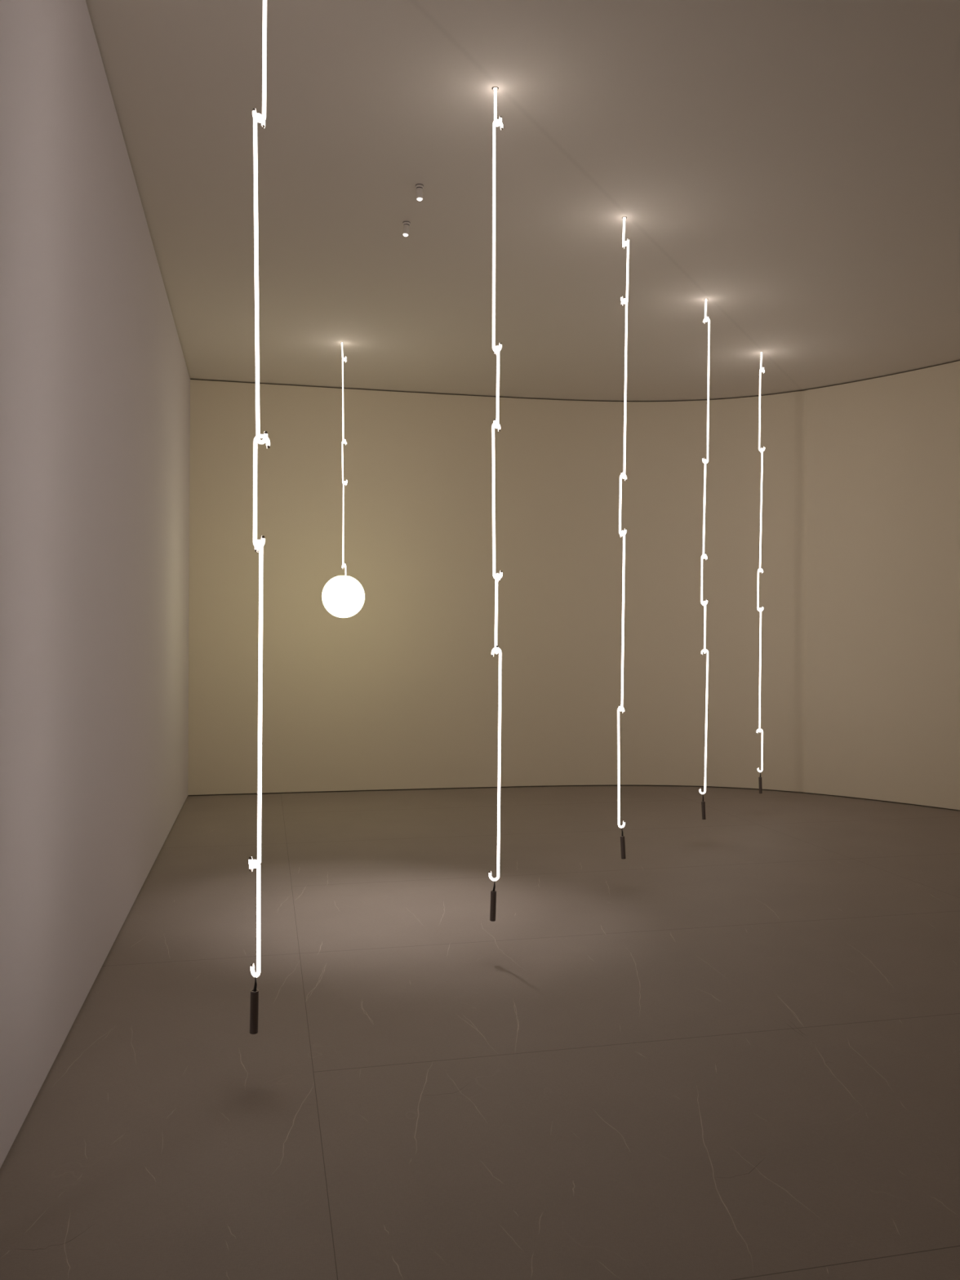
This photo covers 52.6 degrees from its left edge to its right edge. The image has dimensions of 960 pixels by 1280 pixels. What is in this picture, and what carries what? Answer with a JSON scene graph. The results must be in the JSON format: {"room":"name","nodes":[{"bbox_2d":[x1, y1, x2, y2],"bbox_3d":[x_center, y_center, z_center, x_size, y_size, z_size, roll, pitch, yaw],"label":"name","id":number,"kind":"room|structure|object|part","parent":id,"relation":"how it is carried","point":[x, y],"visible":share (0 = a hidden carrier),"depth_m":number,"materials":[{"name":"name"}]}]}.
{"room":"museum","nodes":[
{"label":"museum","id":0,"kind":"room"},
{"bbox_2d":[0,0,190,1168],"bbox_3d":[-1.479,-0.559,2.986,0.150,4.122,13.600,0,0,-13],"label":"wall","id":1,"kind":"structure","parent":0,"point":[95,380],"depth_m":3.78,"materials":[{"name":"white paint"}]},
{"bbox_2d":[0,785,959,1279],"bbox_3d":[3.337,1.599,4.662,10.600,0.120,15.400,0,0,-13],"label":"floor","id":2,"kind":"structure","parent":0,"point":[727,1046],"depth_m":3.60,"materials":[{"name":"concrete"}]},
{"bbox_2d":[85,0,959,400],"bbox_3d":[3.352,-2.667,4.687,10.600,0.120,15.400,0,0,-13],"label":"ceiling","id":3,"kind":"structure","parent":0,"point":[792,167],"depth_m":5.62,"materials":[{"name":"paint"}]},
{"bbox_2d":[248,0,270,1034],"bbox_3d":[-0.726,-0.664,3.231,0.072,3.932,0.042,0,0,0],"label":"strand","id":4,"kind":"object","parent":3,"relation":"hanging from","point":[254,1002],"visible":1,"depth_m":3.22,"materials":[{"name":"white glass"}]},
{"bbox_2d":[321,342,364,617],"bbox_3d":[-1.189,-1.397,8.493,0.370,2.407,0.370,0,0,0],"label":"globe pendant lamp","id":5,"kind":"object","parent":3,"relation":"hanging from","point":[343,596],"visible":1,"depth_m":8.37,"materials":[{"name":"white glass"}]},
{"bbox_3d":[-1.192,-0.376,8.487,0.370,0.363,0.370,0,0,0],"label":"lamp shade","id":6,"kind":"part","parent":5,"relation":"part of","materials":[{"name":"white glass"}]},
{"bbox_2d":[402,221,410,236],"bbox_3d":[-0.460,-2.569,6.087,0.047,0.087,0.047,0,0,0],"label":"ceiling spotlight","id":7,"kind":"object","parent":3,"relation":"attached to","point":[406,224],"visible":1,"depth_m":6.07,"materials":[{"name":"white paint"}]},
{"bbox_2d":[415,183,423,200],"bbox_3d":[-0.348,-2.571,5.596,0.047,0.088,0.047,0,0,0],"label":"ceiling spotlight","id":8,"kind":"object","parent":3,"relation":"attached to","point":[419,187],"visible":1,"depth_m":5.58,"materials":[{"name":"white paint"}]},
{"bbox_2d":[488,86,502,921],"bbox_3d":[0.078,-0.646,4.605,0.054,3.946,0.046,0,0,-23],"label":"strand","id":9,"kind":"object","parent":3,"relation":"hanging from","point":[495,424],"visible":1,"depth_m":4.60,"materials":[{"name":"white glass"}]},
{"bbox_2d":[617,216,629,858],"bbox_3d":[0.883,-0.631,5.988,0.063,3.954,0.048,0,0,19],"label":"strand","id":10,"kind":"object","parent":3,"relation":"hanging from","point":[622,475],"visible":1,"depth_m":5.99,"materials":[{"name":"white glass"}]},
{"bbox_2d":[698,298,710,819],"bbox_3d":[1.709,-0.617,7.396,0.068,3.960,0.052,0,0,35],"label":"strand","id":11,"kind":"object","parent":3,"relation":"hanging from","point":[704,556],"visible":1,"depth_m":7.39,"materials":[{"name":"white glass"}]},
{"bbox_2d":[756,351,764,793],"bbox_3d":[2.522,-0.605,8.731,0.068,3.962,0.051,0,0,28],"label":"strand","id":12,"kind":"object","parent":3,"relation":"hanging from","point":[762,450],"visible":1,"depth_m":8.72,"materials":[{"name":"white glass"}]},
{"bbox_2d":[187,360,959,809],"bbox_3d":[4.535,-0.529,4.541,5.470,4.122,17.442,0,0,-38],"label":"wall","id":13,"kind":"structure","parent":0,"point":[859,596],"depth_m":10.07,"materials":[{"name":"beige paint"}]},
{"bbox_2d":[188,784,959,810],"bbox_3d":[4.530,1.537,4.529,5.448,0.011,17.429,0,0,-38],"label":"trim","id":14,"kind":"structure","parent":13,"relation":"attached to","point":[611,784],"depth_m":10.06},
{"bbox_2d":[190,360,959,401],"bbox_3d":[4.546,-2.597,4.555,5.445,0.014,17.429,0,0,-38],"label":"trim","id":15,"kind":"structure","parent":13,"relation":"attached to","point":[958,360],"depth_m":10.12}
]}

